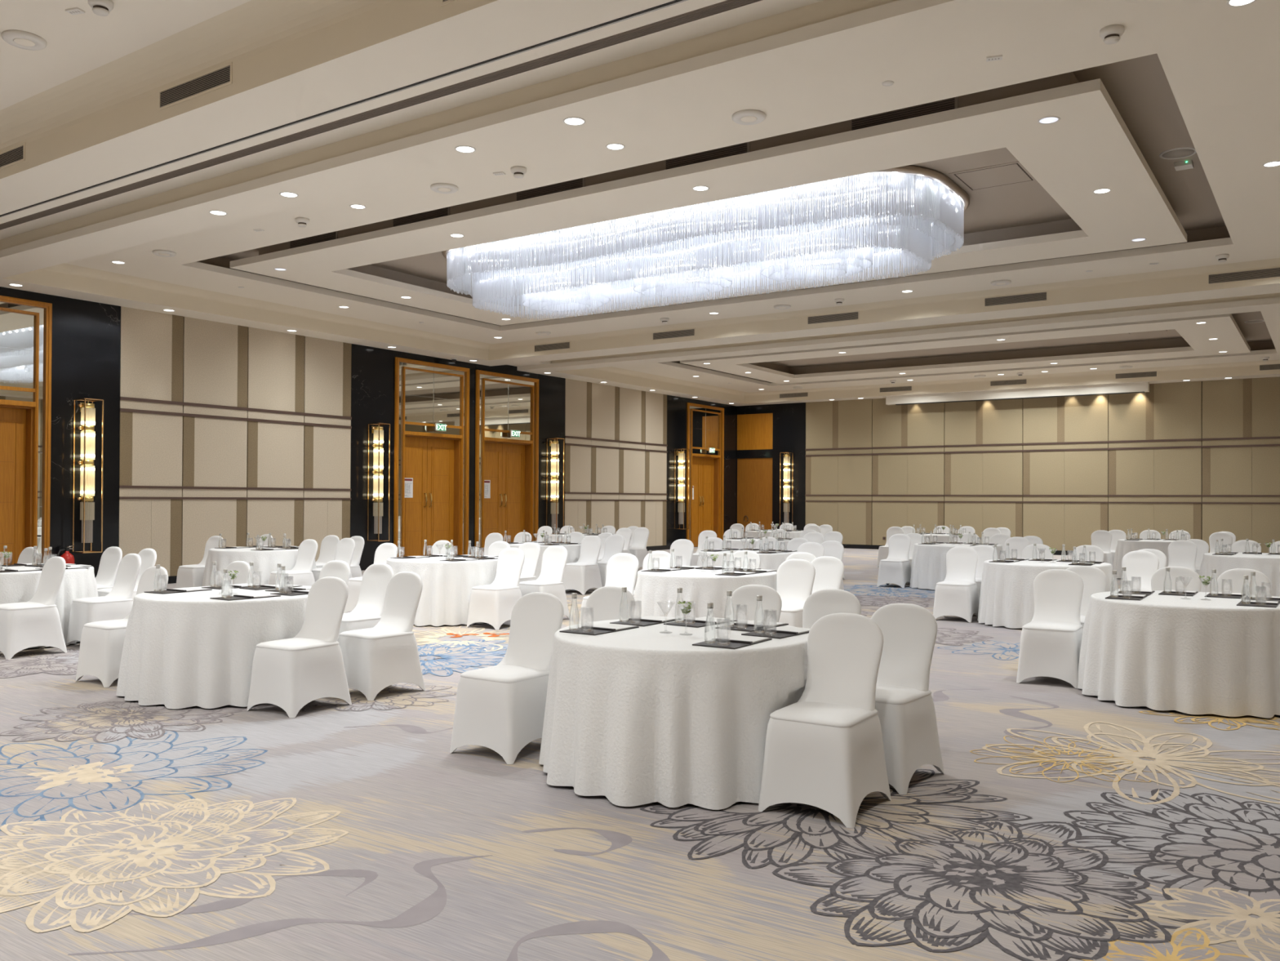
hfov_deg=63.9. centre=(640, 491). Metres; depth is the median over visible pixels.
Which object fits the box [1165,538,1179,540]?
writing folio
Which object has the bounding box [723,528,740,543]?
banquet chair
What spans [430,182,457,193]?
ceiling speaker
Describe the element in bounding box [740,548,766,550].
writing folio
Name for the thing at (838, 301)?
smoke detector
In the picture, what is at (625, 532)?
banquet chair
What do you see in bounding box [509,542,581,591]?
round table
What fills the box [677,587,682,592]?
water bottle
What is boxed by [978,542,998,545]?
writing folio
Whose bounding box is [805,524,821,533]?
banquet chair
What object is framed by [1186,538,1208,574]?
banquet chair
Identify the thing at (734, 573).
writing folio
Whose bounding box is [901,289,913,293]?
recessed light
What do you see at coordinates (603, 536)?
banquet chair
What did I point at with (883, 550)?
banquet chair
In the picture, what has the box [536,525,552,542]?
banquet chair
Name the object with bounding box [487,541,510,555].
banquet chair
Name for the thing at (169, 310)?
recessed light
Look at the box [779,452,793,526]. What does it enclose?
wall sconce
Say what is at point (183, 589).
writing folio
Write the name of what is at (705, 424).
door
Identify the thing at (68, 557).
fire extinguisher
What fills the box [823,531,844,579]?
banquet chair
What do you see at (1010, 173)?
access hatch
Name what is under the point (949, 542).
writing folio
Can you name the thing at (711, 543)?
banquet chair
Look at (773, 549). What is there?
writing folio
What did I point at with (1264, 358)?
smoke detector
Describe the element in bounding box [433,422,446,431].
exit sign
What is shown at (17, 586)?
round table
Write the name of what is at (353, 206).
recessed light
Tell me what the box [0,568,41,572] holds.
writing folio
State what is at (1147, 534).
banquet chair
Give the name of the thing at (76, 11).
recessed light
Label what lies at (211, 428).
wall
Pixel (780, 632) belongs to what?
writing folio
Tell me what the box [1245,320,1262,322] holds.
grille
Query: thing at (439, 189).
grille
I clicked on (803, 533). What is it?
banquet chair
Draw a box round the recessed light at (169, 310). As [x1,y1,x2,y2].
[162,309,175,311]
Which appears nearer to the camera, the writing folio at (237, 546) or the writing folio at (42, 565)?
the writing folio at (42, 565)
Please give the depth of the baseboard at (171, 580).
30.59 m
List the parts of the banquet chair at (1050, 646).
seat, backrest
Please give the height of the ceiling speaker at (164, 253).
0.034 m
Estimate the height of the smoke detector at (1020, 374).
0.094 m
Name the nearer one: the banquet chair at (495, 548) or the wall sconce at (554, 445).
the banquet chair at (495, 548)
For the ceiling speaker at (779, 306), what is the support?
attached to the ceiling
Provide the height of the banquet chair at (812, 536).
0.919 m
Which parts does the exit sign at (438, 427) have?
panel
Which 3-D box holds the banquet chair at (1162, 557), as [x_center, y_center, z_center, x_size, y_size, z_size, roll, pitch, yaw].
[6.222,1.173,12.654,0.488,0.919,0.579,0,-1,35]
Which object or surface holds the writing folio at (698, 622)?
on the round table at (642, 715)
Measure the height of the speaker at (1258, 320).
0.012 m
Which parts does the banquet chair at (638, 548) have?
seat, backrest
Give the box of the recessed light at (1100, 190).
[1093,188,1111,193]
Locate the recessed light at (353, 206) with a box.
[349,204,366,208]
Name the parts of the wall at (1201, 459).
marble panel, marble panel, marble panel, marble panel, stripe panel, fabric panel, fabric panel, fabric panel, stripe panel, fabric panel, fabric panel, fabric panel, fabric panel, fabric panel, stripe panel, stripe panel, fabric panel, fabric panel, fabric panel, stripe panel, fabric panel, fabric panel, fabric panel, fabric panel, fabric panel, stripe panel, stripe panel, fabric panel, fabric panel, fabric panel, stripe panel, fabric panel, fabric panel, fabric panel, fabric panel, fabric panel, stripe panel, stripe panel, fabric panel, rail, rail, rail, rail, fabric panel, fabric panel, stripe panel, fabric panel, fabric panel, fabric panel, fabric panel, fabric panel, stripe panel, stripe panel, fabric panel, fabric panel, fabric panel, stripe panel, fabric panel, fabric panel, fabric panel, fabric panel, fabric panel, stripe panel, stripe panel, fabric panel, fabric panel, fabric panel, fabric panel, fabric panel, stripe panel, fabric panel, fabric panel, fabric panel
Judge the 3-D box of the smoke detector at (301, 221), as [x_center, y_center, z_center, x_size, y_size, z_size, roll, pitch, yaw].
[-4.307,-3.423,13.075,0.170,0.094,0.170,0,-1,34]
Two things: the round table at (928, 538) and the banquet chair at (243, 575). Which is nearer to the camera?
the banquet chair at (243, 575)
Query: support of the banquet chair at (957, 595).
on the floor
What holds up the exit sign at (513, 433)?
attached to the door at (504, 402)
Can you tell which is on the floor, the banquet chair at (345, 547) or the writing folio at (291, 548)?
the banquet chair at (345, 547)
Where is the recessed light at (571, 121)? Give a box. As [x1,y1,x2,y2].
[563,116,586,125]
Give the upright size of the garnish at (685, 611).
0.071 m
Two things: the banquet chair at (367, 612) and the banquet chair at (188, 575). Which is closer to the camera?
the banquet chair at (367, 612)
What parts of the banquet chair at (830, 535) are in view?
backrest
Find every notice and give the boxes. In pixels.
[404,477,413,497]
[484,480,490,497]
[692,485,693,499]
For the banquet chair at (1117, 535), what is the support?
on the floor
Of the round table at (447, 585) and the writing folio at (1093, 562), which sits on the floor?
the round table at (447, 585)
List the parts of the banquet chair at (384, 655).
seat, backrest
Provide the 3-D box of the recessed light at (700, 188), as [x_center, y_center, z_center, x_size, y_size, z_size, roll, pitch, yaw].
[0.686,-3.455,11.707,0.196,0.006,0.196,0,-1,34]
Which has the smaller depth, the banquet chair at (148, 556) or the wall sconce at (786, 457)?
the banquet chair at (148, 556)
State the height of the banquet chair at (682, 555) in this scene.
0.919 m
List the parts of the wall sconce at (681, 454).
lamp shade, lamp shade, lamp shade, lamp shade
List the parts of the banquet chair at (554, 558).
seat, backrest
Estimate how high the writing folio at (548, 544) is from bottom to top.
0.016 m
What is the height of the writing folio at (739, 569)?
0.016 m
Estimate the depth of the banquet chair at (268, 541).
16.64 m
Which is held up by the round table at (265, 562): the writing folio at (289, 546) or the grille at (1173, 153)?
the writing folio at (289, 546)
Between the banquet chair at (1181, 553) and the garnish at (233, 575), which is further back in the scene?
the banquet chair at (1181, 553)
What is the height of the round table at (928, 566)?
0.758 m
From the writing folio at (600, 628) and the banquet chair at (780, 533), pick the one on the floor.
the banquet chair at (780, 533)
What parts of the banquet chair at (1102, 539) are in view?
backrest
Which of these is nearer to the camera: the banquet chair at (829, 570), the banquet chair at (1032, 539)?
the banquet chair at (829, 570)
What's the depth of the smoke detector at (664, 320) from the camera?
20.05 m
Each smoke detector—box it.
[88,0,113,16]
[295,217,309,226]
[511,165,526,178]
[660,317,669,323]
[834,297,844,304]
[1017,372,1023,376]
[1099,24,1124,44]
[1215,253,1229,262]
[1261,356,1269,360]
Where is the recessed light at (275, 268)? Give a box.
[273,267,287,271]
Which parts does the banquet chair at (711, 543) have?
backrest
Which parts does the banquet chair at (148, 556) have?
seat, backrest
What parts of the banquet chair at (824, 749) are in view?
seat, backrest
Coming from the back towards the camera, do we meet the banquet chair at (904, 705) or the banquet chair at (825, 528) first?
the banquet chair at (825, 528)
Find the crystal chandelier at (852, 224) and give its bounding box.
[441,164,969,319]
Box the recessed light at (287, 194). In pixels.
[279,191,298,197]
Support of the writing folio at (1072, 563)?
on the round table at (1006, 597)
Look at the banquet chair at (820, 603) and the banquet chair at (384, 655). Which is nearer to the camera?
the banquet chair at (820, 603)
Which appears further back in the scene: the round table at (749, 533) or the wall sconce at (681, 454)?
the wall sconce at (681, 454)
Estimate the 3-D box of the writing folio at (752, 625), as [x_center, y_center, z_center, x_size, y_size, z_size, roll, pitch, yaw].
[0.655,0.783,6.024,0.244,0.016,0.430,0,-1,37]
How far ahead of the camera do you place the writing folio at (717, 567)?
11.11 m
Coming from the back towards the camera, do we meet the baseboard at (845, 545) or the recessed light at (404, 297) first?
the baseboard at (845, 545)
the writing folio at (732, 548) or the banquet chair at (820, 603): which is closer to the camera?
the banquet chair at (820, 603)
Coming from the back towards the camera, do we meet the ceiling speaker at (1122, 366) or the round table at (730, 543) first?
the ceiling speaker at (1122, 366)
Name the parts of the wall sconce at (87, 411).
lamp shade, lamp shade, lamp shade, lamp shade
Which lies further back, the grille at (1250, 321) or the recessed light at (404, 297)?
the grille at (1250, 321)
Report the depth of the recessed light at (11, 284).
15.61 m
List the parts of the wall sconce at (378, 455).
lamp shade, lamp shade, lamp shade, lamp shade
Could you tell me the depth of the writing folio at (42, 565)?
11.07 m
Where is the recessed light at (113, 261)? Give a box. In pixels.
[111,260,125,264]
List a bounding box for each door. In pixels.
[0,295,52,564]
[393,356,469,556]
[475,369,538,555]
[686,402,724,546]
[737,457,772,537]
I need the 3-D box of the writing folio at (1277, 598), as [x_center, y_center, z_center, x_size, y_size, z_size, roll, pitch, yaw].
[4.782,0.818,7.880,0.244,0.016,0.430,0,-1,33]
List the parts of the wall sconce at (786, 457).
lamp shade, lamp shade, lamp shade, lamp shade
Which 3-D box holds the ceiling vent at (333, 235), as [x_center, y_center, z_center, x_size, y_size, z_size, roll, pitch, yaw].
[-4.842,-3.695,15.198,1.080,0.220,0.012,0,-1,34]
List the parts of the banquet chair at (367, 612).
seat, backrest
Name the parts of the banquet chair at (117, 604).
seat, backrest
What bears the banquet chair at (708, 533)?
on the floor
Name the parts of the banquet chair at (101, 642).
seat, backrest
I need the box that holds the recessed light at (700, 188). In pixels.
[692,185,709,191]
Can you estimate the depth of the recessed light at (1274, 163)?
10.78 m
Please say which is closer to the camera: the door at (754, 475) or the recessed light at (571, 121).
the recessed light at (571, 121)
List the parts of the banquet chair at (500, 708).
seat, backrest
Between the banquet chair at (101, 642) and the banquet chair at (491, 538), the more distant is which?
the banquet chair at (491, 538)
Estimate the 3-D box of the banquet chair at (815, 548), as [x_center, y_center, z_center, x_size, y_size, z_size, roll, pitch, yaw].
[2.269,1.169,14.248,0.488,0.919,0.579,0,-1,32]
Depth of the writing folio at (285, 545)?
15.58 m
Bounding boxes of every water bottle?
[571,592,577,598]
[622,586,626,591]
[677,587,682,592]
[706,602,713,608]
[726,590,732,595]
[756,595,762,600]
[1211,568,1216,573]
[1243,574,1248,579]
[1250,571,1255,575]
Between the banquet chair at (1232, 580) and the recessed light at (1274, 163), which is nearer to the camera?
the banquet chair at (1232, 580)
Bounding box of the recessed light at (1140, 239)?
[1130,237,1146,241]
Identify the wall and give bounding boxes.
[0,286,737,577]
[736,376,1279,552]
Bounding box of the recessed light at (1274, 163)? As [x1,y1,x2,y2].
[1262,160,1279,167]
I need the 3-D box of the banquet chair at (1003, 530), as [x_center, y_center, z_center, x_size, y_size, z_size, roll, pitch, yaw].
[8.114,1.271,23.272,0.488,0.919,0.579,0,-1,36]
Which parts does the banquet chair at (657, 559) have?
backrest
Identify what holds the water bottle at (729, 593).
on the writing folio at (752, 625)
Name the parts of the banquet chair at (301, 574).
seat, backrest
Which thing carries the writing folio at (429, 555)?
on the round table at (447, 585)
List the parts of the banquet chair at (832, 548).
backrest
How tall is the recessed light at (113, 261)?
0.006 m
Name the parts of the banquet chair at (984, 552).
seat, backrest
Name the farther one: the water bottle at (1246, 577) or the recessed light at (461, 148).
the recessed light at (461, 148)
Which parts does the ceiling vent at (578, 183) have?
edge trim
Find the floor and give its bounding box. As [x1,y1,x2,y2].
[0,546,1279,960]
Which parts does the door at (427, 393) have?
handle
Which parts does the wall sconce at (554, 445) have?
lamp shade, lamp shade, lamp shade, lamp shade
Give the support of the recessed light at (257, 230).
in the ceiling
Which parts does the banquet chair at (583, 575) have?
seat, backrest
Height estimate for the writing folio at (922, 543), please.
0.016 m
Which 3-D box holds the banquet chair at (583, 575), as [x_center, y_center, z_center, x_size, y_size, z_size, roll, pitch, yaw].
[-0.940,1.174,16.605,0.488,0.919,0.579,0,-1,34]
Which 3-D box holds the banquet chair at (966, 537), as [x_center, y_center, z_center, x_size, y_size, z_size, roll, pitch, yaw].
[5.962,1.224,18.872,0.488,0.919,0.579,0,-1,34]
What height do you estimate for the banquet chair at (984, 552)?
0.919 m
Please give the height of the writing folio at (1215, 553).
0.016 m
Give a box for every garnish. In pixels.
[2,551,11,558]
[227,570,238,579]
[677,600,692,613]
[711,554,719,560]
[1199,575,1210,585]
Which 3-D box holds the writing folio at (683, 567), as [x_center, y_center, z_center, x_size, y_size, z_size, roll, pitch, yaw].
[0.484,0.826,11.185,0.244,0.016,0.430,0,-1,32]
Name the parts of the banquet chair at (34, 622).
seat, backrest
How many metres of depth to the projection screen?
29.32 m
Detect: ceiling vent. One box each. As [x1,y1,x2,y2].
[0,142,25,169]
[158,62,232,111]
[289,231,337,248]
[392,206,449,226]
[440,0,457,6]
[516,177,585,200]
[533,341,570,352]
[652,328,695,340]
[665,142,750,169]
[778,391,808,398]
[806,310,859,324]
[851,96,958,130]
[879,385,912,392]
[983,290,1048,307]
[989,378,1026,386]
[1115,370,1157,379]
[1207,266,1279,284]
[1258,363,1279,371]
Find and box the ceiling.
[0,0,1279,405]
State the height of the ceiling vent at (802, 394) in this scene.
0.175 m
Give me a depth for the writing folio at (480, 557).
12.80 m
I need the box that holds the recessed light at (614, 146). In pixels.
[605,142,625,150]
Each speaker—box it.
[1,30,46,50]
[152,249,176,257]
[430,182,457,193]
[732,109,765,124]
[773,304,791,309]
[974,374,986,377]
[991,280,1011,285]
[1120,365,1133,368]
[1159,146,1196,159]
[1244,319,1264,323]
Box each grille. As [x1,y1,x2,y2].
[13,38,35,46]
[159,253,170,255]
[437,187,451,191]
[740,115,756,122]
[1161,148,1194,158]
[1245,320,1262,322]
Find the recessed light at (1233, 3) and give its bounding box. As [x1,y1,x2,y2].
[1226,0,1256,7]
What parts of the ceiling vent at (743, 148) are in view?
edge trim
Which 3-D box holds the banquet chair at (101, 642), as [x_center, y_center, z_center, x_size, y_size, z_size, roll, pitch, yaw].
[-4.258,1.090,8.489,0.488,0.919,0.579,0,-1,35]
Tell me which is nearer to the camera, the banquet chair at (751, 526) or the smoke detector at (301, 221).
the smoke detector at (301, 221)
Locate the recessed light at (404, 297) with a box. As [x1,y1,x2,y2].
[400,296,411,298]
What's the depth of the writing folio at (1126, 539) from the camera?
20.10 m
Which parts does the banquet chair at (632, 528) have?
backrest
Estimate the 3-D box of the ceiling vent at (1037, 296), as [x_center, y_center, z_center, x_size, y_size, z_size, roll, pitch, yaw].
[6.272,-3.220,17.189,1.040,0.175,0.008,0,-1,34]
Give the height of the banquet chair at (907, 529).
0.919 m
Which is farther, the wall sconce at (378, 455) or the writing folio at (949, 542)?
the wall sconce at (378, 455)
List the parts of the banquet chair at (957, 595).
seat, backrest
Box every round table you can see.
[0,565,98,648]
[115,584,338,708]
[202,546,316,586]
[386,556,497,626]
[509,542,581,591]
[538,617,808,809]
[548,533,597,542]
[632,566,777,618]
[697,549,796,572]
[724,537,790,549]
[745,529,803,537]
[909,542,1004,589]
[921,533,959,542]
[977,559,1115,628]
[1077,590,1279,717]
[1112,538,1178,577]
[1199,552,1279,596]
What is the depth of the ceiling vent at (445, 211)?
13.92 m
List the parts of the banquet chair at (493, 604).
seat, backrest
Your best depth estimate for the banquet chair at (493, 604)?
12.04 m
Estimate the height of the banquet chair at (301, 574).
0.919 m
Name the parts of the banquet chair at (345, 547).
seat, backrest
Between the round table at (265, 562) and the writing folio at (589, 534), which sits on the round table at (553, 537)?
the writing folio at (589, 534)
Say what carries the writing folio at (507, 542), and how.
on the round table at (573, 550)
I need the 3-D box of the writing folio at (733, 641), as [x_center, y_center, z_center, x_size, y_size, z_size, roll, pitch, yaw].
[0.481,0.777,5.347,0.244,0.016,0.430,0,-1,33]
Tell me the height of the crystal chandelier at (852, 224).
0.900 m
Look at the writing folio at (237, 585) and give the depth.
8.51 m
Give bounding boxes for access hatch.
[948,160,1036,191]
[1126,329,1169,333]
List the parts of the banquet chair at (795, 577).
seat, backrest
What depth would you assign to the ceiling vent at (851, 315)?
19.02 m
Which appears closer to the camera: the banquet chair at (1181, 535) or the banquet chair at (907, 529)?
the banquet chair at (1181, 535)
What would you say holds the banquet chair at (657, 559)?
on the floor
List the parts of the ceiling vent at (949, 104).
edge trim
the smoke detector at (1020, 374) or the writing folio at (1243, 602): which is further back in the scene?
the smoke detector at (1020, 374)
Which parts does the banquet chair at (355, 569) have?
backrest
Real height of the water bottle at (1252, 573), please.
0.207 m
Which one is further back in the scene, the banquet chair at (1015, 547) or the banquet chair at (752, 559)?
the banquet chair at (1015, 547)
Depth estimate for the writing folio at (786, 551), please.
14.93 m
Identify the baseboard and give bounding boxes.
[167,545,666,583]
[842,543,1072,555]
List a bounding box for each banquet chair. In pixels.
[0,556,66,658]
[17,546,37,563]
[66,553,141,645]
[75,565,168,687]
[95,546,122,589]
[97,548,156,599]
[175,535,223,588]
[220,560,251,585]
[246,576,351,717]
[256,533,273,545]
[268,538,317,586]
[311,537,355,581]
[315,534,339,568]
[318,560,350,585]
[321,535,364,577]
[337,571,425,700]
[338,563,393,635]
[343,542,397,613]
[430,540,452,555]
[449,591,564,764]
[466,547,524,629]
[482,532,502,555]
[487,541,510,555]
[513,531,532,542]
[518,542,540,582]
[518,545,569,618]
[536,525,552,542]
[560,525,574,533]
[562,535,602,595]
[565,531,584,542]
[579,552,639,623]
[583,586,635,622]
[597,532,612,560]
[597,534,624,586]
[600,525,615,533]
[615,527,631,553]
[627,525,641,567]
[628,527,648,568]
[633,550,673,595]
[670,538,693,567]
[690,529,716,565]
[693,537,724,566]
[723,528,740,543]
[727,584,782,622]
[728,550,760,568]
[729,523,744,537]
[744,523,759,537]
[755,537,778,549]
[758,612,891,827]
[769,528,787,537]
[776,559,815,627]
[779,523,794,529]
[785,551,816,562]
[786,537,808,550]
[796,542,824,557]
[799,529,815,537]
[802,588,861,628]
[803,531,823,544]
[804,523,816,530]
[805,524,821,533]
[811,555,844,593]
[819,524,832,542]
[821,540,844,590]
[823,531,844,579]
[870,602,944,794]
[876,526,903,567]
[876,533,911,587]
[889,533,924,584]
[901,525,915,534]
[933,525,950,533]
[933,546,978,622]
[957,525,974,533]
[957,533,979,542]
[970,544,997,602]
[982,527,1000,543]
[989,533,1010,559]
[997,527,1010,536]
[1004,536,1030,559]
[1016,568,1084,688]
[1022,543,1053,559]
[1023,535,1043,544]
[1066,565,1107,629]
[1071,544,1103,560]
[1090,529,1112,569]
[1108,529,1126,565]
[1115,550,1159,591]
[1138,548,1166,568]
[1139,529,1160,538]
[1151,566,1201,591]
[1168,529,1190,539]
[1168,539,1197,572]
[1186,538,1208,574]
[1208,532,1232,552]
[1216,568,1270,595]
[1218,531,1235,544]
[1231,539,1261,552]
[1269,541,1279,552]
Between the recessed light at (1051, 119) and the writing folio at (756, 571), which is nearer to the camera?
the recessed light at (1051, 119)
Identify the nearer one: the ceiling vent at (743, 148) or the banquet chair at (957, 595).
the ceiling vent at (743, 148)
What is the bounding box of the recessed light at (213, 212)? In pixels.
[208,210,227,215]
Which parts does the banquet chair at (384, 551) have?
seat, backrest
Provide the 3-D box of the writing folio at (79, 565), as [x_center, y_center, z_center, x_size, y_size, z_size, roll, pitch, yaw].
[-6.120,0.793,10.947,0.244,0.016,0.430,0,-1,35]
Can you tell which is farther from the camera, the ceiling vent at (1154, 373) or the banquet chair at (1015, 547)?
the ceiling vent at (1154, 373)
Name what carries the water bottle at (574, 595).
on the writing folio at (600, 628)
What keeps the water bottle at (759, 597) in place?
on the writing folio at (780, 632)
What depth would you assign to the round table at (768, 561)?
14.43 m
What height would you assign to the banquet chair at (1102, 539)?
0.919 m
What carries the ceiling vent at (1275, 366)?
in the ceiling
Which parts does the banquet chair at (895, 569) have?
seat, backrest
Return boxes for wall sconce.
[71,398,103,553]
[367,422,390,541]
[546,437,564,533]
[674,448,688,528]
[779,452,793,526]
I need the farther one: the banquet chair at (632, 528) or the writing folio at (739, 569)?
the banquet chair at (632, 528)
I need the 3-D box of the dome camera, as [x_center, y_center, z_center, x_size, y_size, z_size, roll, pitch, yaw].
[-4.264,-3.008,23.469,0.140,0.090,0.140,0,-1,34]
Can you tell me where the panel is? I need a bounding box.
[737,413,773,449]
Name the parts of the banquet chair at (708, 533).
backrest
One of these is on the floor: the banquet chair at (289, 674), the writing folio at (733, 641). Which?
the banquet chair at (289, 674)
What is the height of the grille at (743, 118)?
0.005 m
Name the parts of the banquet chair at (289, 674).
seat, backrest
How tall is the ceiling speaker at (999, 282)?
0.034 m
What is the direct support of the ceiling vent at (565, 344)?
in the ceiling
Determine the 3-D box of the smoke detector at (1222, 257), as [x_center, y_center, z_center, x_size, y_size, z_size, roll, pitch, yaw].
[8.365,-3.351,14.762,0.170,0.094,0.170,0,-1,34]
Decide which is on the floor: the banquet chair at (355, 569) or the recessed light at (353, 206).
the banquet chair at (355, 569)
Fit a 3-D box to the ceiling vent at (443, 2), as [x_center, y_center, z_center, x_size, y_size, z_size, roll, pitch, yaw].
[-0.916,-3.362,6.636,1.040,0.175,0.008,0,-1,34]
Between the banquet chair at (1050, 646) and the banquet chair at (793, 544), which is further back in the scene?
the banquet chair at (793, 544)
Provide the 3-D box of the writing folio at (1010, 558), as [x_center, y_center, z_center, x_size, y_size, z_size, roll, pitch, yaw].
[4.781,0.862,13.104,0.244,0.016,0.430,0,-1,34]
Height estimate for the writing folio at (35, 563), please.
0.016 m
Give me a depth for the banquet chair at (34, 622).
9.76 m
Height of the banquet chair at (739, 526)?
0.919 m
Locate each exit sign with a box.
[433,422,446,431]
[508,429,520,437]
[706,447,715,453]
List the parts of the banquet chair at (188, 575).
seat, backrest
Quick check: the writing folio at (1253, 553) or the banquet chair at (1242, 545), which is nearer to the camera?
the writing folio at (1253, 553)
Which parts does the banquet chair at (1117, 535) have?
backrest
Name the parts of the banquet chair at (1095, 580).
seat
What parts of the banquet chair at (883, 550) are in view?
backrest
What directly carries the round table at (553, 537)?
on the floor
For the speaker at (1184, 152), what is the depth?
11.50 m
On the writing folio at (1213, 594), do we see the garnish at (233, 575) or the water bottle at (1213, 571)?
the water bottle at (1213, 571)
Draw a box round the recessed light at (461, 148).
[454,145,475,153]
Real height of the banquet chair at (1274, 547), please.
0.919 m
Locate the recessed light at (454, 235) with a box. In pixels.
[449,233,464,237]
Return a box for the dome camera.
[450,357,457,361]
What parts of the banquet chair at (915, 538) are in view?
backrest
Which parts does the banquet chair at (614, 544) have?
seat, backrest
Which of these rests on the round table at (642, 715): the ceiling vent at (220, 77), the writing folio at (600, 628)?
the writing folio at (600, 628)
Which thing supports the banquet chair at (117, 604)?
on the floor
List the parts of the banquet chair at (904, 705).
seat, backrest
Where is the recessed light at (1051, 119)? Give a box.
[1037,115,1060,124]
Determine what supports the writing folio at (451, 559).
on the round table at (447, 585)
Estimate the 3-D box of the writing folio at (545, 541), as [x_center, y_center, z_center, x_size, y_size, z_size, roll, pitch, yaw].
[-1.538,0.872,17.757,0.244,0.016,0.430,0,-1,35]
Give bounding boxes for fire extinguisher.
[56,544,74,564]
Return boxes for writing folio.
[0,562,44,566]
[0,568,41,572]
[24,563,77,567]
[36,565,89,569]
[40,564,93,567]
[143,586,212,594]
[201,583,262,589]
[209,593,280,600]
[214,546,249,548]
[239,583,301,590]
[243,545,273,547]
[250,548,286,550]
[265,586,311,591]
[266,545,290,547]
[270,589,309,595]
[280,546,298,547]
[284,546,298,549]
[390,555,430,558]
[425,554,455,556]
[439,558,479,561]
[444,554,481,557]
[462,555,498,558]
[475,556,497,559]
[506,542,524,543]
[537,541,564,542]
[540,543,567,545]
[553,542,577,543]
[559,622,639,635]
[565,542,581,544]
[583,533,599,535]
[609,615,681,626]
[640,568,681,572]
[663,616,737,627]
[669,565,703,569]
[692,634,772,648]
[695,565,736,569]
[701,549,728,551]
[714,620,788,631]
[715,571,756,576]
[723,547,746,550]
[723,567,760,571]
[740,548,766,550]
[741,626,810,638]
[742,568,776,573]
[756,551,782,553]
[760,548,787,551]
[777,550,797,552]
[918,542,939,544]
[946,542,964,543]
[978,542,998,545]
[990,560,1019,562]
[1001,557,1028,560]
[1028,558,1057,560]
[1056,559,1084,562]
[1068,562,1095,565]
[1079,560,1104,564]
[1105,593,1147,599]
[1115,588,1155,595]
[1124,538,1139,540]
[1158,589,1198,595]
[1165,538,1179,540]
[1204,591,1245,598]
[1213,552,1235,555]
[1217,551,1237,553]
[1236,599,1279,607]
[1242,551,1262,554]
[1244,595,1279,601]
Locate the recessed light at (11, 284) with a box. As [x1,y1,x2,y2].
[8,283,22,286]
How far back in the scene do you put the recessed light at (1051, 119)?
9.56 m
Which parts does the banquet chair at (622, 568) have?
backrest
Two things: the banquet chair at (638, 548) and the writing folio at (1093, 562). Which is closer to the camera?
the writing folio at (1093, 562)
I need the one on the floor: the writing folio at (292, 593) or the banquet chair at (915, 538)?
the banquet chair at (915, 538)
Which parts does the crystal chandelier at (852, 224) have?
crystal rod, crystal rod, crystal rod, crystal rod, crystal rod, crystal rod, crystal rod, crystal rod, crystal rod, crystal rod, crystal rod, crystal rod, crystal rod, crystal rod, crystal rod, crystal rod, crystal rod, crystal rod, crystal rod, crystal rod, crystal rod, canopy plate, crystal rod, crystal rod, crystal rod, crystal rod, crystal rod, crystal rod, crystal rod, crystal rod, crystal rod, crystal rod, crystal rod, crystal rod, crystal rod, crystal rod, crystal rod, crystal rod, crystal rod, crystal rod, crystal rod, crystal rod, crystal rod, crystal rod, crystal rod, crystal rod, crystal rod, crystal rod, crystal rod, crystal rod, crystal rod, crystal rod, crystal rod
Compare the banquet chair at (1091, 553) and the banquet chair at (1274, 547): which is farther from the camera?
the banquet chair at (1274, 547)
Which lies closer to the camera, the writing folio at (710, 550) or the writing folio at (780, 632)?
the writing folio at (780, 632)
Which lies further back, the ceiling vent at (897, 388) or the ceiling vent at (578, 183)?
the ceiling vent at (897, 388)
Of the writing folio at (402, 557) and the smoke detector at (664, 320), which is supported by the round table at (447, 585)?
the writing folio at (402, 557)
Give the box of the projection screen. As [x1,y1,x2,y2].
[885,382,1149,404]
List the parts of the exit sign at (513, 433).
panel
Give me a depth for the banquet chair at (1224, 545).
20.37 m
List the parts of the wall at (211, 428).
marble panel, marble panel, stripe panel, fabric panel, fabric panel, fabric panel, fabric panel, fabric panel, fabric panel, stripe panel, stripe panel, stripe panel, fabric panel, fabric panel, fabric panel, fabric panel, fabric panel, rail, rail, rail, rail, stripe panel, stripe panel, stripe panel, fabric panel, fabric panel, fabric panel, fabric panel, fabric panel, stripe panel, stripe panel, stripe panel, fabric panel, fabric panel, fabric panel, fabric panel, fabric panel, fabric panel, stripe panel, stripe panel, marble panel, marble panel, marble panel, marble panel, marble panel, stripe panel, fabric panel, fabric panel, fabric panel, fabric panel, fabric panel, fabric panel, stripe panel, stripe panel, stripe panel, fabric panel, fabric panel, fabric panel, fabric panel, fabric panel, rail, rail, rail, rail, stripe panel, stripe panel, stripe panel, fabric panel, fabric panel, fabric panel, fabric panel, fabric panel, stripe panel, stripe panel, stripe panel, fabric panel, fabric panel, fabric panel, fabric panel, fabric panel, fabric panel, stripe panel, stripe panel, marble panel, marble panel, marble panel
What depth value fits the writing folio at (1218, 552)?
15.05 m
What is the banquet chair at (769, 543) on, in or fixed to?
on the floor
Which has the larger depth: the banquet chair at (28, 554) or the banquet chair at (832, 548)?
the banquet chair at (832, 548)

